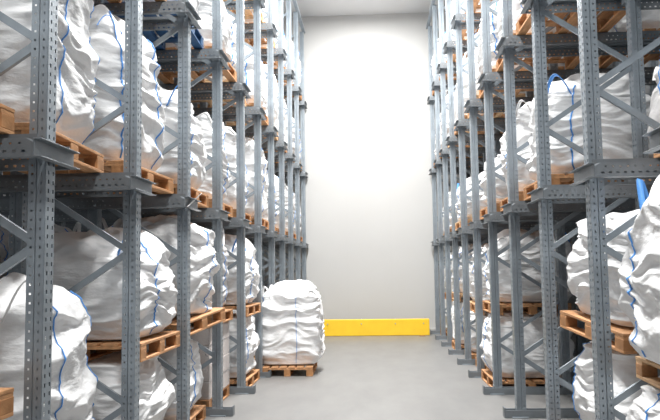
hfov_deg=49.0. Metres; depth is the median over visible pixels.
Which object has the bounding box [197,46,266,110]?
bag
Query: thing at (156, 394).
bag
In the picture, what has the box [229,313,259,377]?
bag
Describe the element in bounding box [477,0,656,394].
frame
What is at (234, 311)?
bag
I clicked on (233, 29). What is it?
bag
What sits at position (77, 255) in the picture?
bag
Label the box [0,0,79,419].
frame
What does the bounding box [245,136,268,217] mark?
bag
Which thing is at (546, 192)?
frame
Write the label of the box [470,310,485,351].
bag
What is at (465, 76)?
bag
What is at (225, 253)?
bag
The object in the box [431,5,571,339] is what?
frame
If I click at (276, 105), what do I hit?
bag
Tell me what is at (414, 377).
floor
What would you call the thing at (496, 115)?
wooden pallet
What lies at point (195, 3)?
bag
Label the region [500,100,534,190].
bag
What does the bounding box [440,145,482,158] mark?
wooden pallet
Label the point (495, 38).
bag
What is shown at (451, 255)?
bag
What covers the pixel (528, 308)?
wooden pallet
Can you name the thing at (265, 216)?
bag
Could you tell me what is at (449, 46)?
frame
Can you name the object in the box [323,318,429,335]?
barrier
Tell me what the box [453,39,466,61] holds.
wooden pallet
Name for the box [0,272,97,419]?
bag
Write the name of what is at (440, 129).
bag
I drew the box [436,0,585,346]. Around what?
frame
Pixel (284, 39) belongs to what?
bag
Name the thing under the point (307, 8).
ceiling
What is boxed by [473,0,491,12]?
wooden pallet
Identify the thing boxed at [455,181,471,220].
bag
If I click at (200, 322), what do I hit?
wooden pallet
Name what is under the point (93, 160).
wooden pallet
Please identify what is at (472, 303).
wooden pallet
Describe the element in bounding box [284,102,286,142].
bag
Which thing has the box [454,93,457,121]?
bag
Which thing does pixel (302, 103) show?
frame
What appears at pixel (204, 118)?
bag
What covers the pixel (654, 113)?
bag
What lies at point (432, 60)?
bag
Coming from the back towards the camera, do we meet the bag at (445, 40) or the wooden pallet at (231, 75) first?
the bag at (445, 40)
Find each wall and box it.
[157,12,619,327]
[613,60,659,93]
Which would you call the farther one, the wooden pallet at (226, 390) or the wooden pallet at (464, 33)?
the wooden pallet at (464, 33)
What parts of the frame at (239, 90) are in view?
rail, rail, rail, rail, floor rail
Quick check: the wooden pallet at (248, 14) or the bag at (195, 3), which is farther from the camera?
the wooden pallet at (248, 14)
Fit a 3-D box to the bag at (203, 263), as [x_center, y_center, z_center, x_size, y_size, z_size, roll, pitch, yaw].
[-1.851,0.600,7.731,1.194,1.104,1.191,-2,-5,12]
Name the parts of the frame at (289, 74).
rail, rail, rail, rail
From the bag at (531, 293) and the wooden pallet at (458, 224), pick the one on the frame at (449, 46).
the wooden pallet at (458, 224)
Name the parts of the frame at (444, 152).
floor rail, rail, rail, rail, rail, rail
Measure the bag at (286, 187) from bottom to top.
1.169 m
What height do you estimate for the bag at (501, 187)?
0.783 m
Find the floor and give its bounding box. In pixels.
[194,333,614,419]
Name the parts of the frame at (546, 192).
rail, rail, rail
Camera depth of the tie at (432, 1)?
18.28 m
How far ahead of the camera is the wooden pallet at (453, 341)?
14.70 m
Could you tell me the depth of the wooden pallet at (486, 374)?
9.82 m
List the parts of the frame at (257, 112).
rail, rail, rail, rail, rail, floor rail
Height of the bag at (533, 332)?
0.887 m
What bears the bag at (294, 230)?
on the wooden pallet
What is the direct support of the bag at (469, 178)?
on the wooden pallet
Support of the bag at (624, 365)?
on the wooden pallet
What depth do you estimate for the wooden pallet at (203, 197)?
7.91 m
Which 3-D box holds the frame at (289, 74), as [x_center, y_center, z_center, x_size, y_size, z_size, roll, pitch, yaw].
[-2.305,-0.995,16.173,3.220,8.030,0.506,-1,-5,3]
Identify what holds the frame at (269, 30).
on the floor
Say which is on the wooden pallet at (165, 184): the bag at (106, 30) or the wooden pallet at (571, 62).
the bag at (106, 30)
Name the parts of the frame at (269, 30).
rail, rail, rail, rail, rail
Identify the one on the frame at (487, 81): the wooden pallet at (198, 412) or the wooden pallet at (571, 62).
the wooden pallet at (571, 62)
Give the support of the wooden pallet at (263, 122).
on the frame at (269, 30)
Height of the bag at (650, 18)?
1.245 m
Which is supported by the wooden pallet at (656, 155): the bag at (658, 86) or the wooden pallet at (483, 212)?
the bag at (658, 86)
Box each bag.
[0,0,99,144]
[0,215,17,278]
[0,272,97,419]
[29,227,177,340]
[30,222,80,238]
[81,4,165,171]
[86,350,175,419]
[102,215,219,315]
[105,0,199,34]
[146,329,203,419]
[156,85,206,189]
[157,0,232,69]
[173,14,235,89]
[195,112,230,199]
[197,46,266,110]
[210,229,228,306]
[223,126,248,208]
[223,234,259,305]
[226,64,278,125]
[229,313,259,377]
[233,310,254,355]
[244,0,273,39]
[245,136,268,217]
[248,0,277,47]
[262,80,285,137]
[262,279,324,364]
[263,172,275,220]
[266,31,286,68]
[266,169,278,227]
[284,41,300,89]
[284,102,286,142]
[285,184,295,231]
[292,117,301,162]
[293,193,301,233]
[431,39,456,78]
[434,129,441,156]
[440,89,480,146]
[443,192,451,228]
[444,32,465,61]
[444,268,451,292]
[444,299,446,329]
[450,252,453,291]
[451,0,476,42]
[451,243,485,292]
[451,299,473,343]
[454,51,504,118]
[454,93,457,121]
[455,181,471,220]
[457,177,470,221]
[461,0,480,29]
[468,28,524,94]
[469,253,474,300]
[470,243,489,300]
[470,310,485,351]
[471,171,486,209]
[477,0,564,77]
[480,154,507,204]
[480,310,574,377]
[482,229,572,302]
[483,312,488,322]
[497,0,596,42]
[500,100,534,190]
[519,0,601,16]
[525,72,653,181]
[566,209,639,326]
[572,340,659,419]
[606,2,659,39]
[618,175,659,363]
[626,384,659,419]
[647,67,659,137]
[657,50,659,94]
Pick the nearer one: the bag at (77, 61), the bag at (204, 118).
the bag at (77, 61)
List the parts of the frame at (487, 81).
floor rail, rail, rail, rail, rail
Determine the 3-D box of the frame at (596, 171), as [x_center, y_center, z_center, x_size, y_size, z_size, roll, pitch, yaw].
[3.285,-1.996,5.237,3.220,8.030,0.506,-1,-5,3]
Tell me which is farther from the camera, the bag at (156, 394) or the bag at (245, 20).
the bag at (245, 20)
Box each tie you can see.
[292,0,304,32]
[426,0,434,28]
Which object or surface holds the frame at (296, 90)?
on the floor
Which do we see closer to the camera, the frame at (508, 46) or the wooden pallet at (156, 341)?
the wooden pallet at (156, 341)
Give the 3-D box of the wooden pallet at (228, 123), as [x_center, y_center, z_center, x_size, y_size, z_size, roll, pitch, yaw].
[-1.561,-1.495,13.907,1.000,0.144,1.200,-1,-5,2]
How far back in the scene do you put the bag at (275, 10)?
15.23 m
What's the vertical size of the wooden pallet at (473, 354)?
0.144 m
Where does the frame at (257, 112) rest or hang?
on the floor
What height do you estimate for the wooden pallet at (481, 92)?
0.144 m
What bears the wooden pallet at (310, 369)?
on the floor
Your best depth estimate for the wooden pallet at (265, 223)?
12.32 m
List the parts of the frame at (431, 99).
floor rail, rail, rail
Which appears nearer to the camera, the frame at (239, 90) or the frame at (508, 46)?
the frame at (508, 46)
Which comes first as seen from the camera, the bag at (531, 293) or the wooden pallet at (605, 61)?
the wooden pallet at (605, 61)
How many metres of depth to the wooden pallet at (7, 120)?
3.79 m
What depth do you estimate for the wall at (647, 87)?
16.78 m
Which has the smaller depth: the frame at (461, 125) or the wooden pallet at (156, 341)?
the wooden pallet at (156, 341)
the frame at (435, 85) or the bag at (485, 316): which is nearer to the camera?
the bag at (485, 316)
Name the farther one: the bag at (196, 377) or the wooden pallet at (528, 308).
the wooden pallet at (528, 308)
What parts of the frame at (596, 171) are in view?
rail, rail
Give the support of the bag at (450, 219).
on the wooden pallet
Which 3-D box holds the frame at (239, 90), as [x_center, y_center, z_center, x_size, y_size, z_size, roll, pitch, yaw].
[-2.672,-1.494,10.205,3.220,8.030,0.506,-1,-5,3]
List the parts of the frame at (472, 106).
rail, floor rail, rail, rail, rail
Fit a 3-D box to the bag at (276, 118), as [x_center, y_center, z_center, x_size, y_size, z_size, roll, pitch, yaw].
[-1.557,-2.077,15.455,1.222,1.285,1.221,-1,-5,4]
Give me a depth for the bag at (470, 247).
14.41 m
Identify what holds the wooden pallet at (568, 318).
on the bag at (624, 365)
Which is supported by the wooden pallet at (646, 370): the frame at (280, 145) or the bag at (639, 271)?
the bag at (639, 271)
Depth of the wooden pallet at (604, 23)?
7.89 m
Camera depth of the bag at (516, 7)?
8.66 m
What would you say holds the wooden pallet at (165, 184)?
on the frame at (130, 181)
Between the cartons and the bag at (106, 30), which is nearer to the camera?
the bag at (106, 30)
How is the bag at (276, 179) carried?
on the wooden pallet
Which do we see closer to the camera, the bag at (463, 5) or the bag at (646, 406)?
the bag at (646, 406)
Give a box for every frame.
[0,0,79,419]
[0,0,156,419]
[0,0,201,419]
[2,0,234,416]
[65,0,255,393]
[83,0,271,377]
[159,0,296,302]
[191,0,288,302]
[192,31,308,283]
[223,0,278,364]
[262,11,302,302]
[427,26,482,333]
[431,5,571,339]
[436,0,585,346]
[443,0,602,354]
[450,0,628,364]
[463,0,657,377]
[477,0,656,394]
[494,0,659,418]
[520,0,659,419]
[569,0,659,419]
[642,127,659,153]
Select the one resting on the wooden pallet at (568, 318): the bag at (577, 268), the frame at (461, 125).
the bag at (577, 268)
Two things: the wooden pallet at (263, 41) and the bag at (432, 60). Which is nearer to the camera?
the wooden pallet at (263, 41)
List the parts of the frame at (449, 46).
rail, rail, rail, rail, floor rail, rail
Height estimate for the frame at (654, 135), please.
8.030 m
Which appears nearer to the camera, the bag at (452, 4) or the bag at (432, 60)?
the bag at (452, 4)
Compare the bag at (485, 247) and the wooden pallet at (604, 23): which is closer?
the wooden pallet at (604, 23)
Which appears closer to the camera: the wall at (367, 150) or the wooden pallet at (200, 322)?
the wooden pallet at (200, 322)
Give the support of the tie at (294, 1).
on the frame at (257, 112)
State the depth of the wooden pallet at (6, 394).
3.68 m
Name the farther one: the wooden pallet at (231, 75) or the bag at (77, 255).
the wooden pallet at (231, 75)
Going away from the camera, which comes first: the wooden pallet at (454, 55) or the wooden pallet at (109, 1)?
the wooden pallet at (109, 1)
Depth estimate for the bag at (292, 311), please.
11.48 m
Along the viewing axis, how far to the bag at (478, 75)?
11.68 m
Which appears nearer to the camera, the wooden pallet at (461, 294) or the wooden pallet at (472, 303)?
the wooden pallet at (472, 303)
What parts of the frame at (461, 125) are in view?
floor rail, rail, rail, rail, rail, rail, rail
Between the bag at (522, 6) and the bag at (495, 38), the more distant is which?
the bag at (495, 38)
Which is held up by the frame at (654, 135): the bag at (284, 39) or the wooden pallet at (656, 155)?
the wooden pallet at (656, 155)
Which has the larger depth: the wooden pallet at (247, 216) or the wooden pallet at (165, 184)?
the wooden pallet at (247, 216)
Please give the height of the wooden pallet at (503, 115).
0.144 m
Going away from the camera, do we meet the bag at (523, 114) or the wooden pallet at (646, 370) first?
the wooden pallet at (646, 370)
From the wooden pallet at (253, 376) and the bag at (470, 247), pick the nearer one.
the wooden pallet at (253, 376)
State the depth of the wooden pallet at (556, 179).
7.27 m
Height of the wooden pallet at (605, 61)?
0.144 m
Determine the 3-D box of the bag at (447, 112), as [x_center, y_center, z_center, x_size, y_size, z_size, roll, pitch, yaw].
[3.097,-2.049,16.552,1.166,1.287,1.191,-1,-5,4]
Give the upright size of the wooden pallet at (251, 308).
0.144 m
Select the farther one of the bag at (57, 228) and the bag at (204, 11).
the bag at (204, 11)
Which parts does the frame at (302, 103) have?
rail, rail, rail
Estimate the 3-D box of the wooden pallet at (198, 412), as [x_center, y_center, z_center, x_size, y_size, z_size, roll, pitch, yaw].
[-1.916,2.231,7.585,1.000,0.144,1.200,-1,-5,1]
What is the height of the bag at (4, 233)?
1.085 m
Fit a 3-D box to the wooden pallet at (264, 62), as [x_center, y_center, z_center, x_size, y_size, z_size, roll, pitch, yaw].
[-1.590,-3.242,15.563,1.000,0.144,1.200,-1,-5,4]
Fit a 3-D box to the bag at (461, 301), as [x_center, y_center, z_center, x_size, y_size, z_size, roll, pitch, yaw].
[3.073,2.254,14.695,1.229,0.881,1.224,-1,-5,5]
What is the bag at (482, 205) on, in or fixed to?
on the wooden pallet
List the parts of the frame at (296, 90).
rail, rail, rail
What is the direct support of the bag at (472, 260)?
on the wooden pallet
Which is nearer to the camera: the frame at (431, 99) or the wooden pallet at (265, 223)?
the wooden pallet at (265, 223)
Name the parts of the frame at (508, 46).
foot plate, floor rail, rail, rail, rail, rail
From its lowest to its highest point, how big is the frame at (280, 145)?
8.030 m
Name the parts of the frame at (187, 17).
rail, rail, rail, rail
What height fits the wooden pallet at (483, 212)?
0.144 m
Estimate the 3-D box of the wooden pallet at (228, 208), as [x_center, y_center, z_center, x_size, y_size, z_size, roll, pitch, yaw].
[-1.857,-0.008,9.277,1.000,0.144,1.200,-1,-5,3]
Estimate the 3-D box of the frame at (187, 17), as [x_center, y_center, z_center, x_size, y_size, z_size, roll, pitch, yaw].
[-2.855,-1.744,7.221,3.220,8.030,0.506,-1,-5,3]
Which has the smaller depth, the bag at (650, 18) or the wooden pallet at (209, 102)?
the bag at (650, 18)
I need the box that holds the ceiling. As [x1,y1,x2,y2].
[283,0,452,17]
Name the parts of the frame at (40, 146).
rail, rail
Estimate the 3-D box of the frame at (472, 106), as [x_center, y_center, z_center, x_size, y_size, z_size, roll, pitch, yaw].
[3.651,-1.497,11.205,3.220,8.030,0.506,-1,-5,3]
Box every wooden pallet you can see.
[0,103,14,133]
[0,122,103,173]
[0,387,13,419]
[3,160,173,194]
[86,331,179,362]
[105,2,203,49]
[107,0,166,2]
[108,184,208,208]
[157,46,236,83]
[164,307,225,335]
[169,79,245,107]
[190,405,205,419]
[195,385,229,406]
[197,103,268,124]
[197,198,232,216]
[207,309,232,322]
[222,0,263,22]
[223,303,260,316]
[226,122,277,139]
[229,369,259,385]
[233,209,250,223]
[244,22,274,47]
[251,217,268,229]
[261,47,277,66]
[262,363,316,376]
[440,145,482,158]
[452,292,462,300]
[452,340,463,349]
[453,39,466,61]
[454,114,504,134]
[455,219,471,230]
[462,12,480,39]
[464,350,476,358]
[467,93,525,118]
[471,302,511,314]
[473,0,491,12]
[479,66,563,97]
[480,203,499,219]
[481,369,560,386]
[482,300,571,314]
[496,30,597,71]
[500,191,580,211]
[516,3,625,34]
[523,173,624,200]
[560,310,636,353]
[598,28,659,68]
[635,356,659,388]
[653,153,659,157]
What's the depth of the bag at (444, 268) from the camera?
17.78 m
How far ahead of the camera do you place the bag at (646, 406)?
4.50 m
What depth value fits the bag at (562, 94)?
6.92 m
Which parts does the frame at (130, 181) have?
rail, rail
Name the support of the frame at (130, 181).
on the floor
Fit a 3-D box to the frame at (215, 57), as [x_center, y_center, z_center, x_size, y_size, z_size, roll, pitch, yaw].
[-2.763,-1.619,8.713,3.220,8.030,0.506,-1,-5,3]
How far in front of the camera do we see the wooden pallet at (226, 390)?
8.58 m
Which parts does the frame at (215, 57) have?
rail, rail, rail, rail, foot plate, floor rail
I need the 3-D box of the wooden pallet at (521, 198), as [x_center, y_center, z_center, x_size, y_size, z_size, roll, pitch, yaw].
[2.697,-0.104,8.884,1.000,0.144,1.200,-1,-5,3]
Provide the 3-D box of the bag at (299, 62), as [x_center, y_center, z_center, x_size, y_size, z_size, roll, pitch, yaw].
[-1.330,-3.678,18.606,1.201,1.240,1.173,-1,-5,4]
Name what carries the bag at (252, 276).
on the wooden pallet at (251, 308)
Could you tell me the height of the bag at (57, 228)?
1.085 m
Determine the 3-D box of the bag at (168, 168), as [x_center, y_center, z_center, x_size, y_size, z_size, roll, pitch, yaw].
[-1.986,-0.770,7.845,1.227,1.146,1.204,-1,-5,-2]
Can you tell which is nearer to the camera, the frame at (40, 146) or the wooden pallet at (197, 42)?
the frame at (40, 146)
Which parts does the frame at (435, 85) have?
floor rail, rail, rail, rail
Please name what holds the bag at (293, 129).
on the wooden pallet
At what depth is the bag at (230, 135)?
10.36 m
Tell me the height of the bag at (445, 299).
0.780 m
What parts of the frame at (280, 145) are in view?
rail, rail, rail, rail, rail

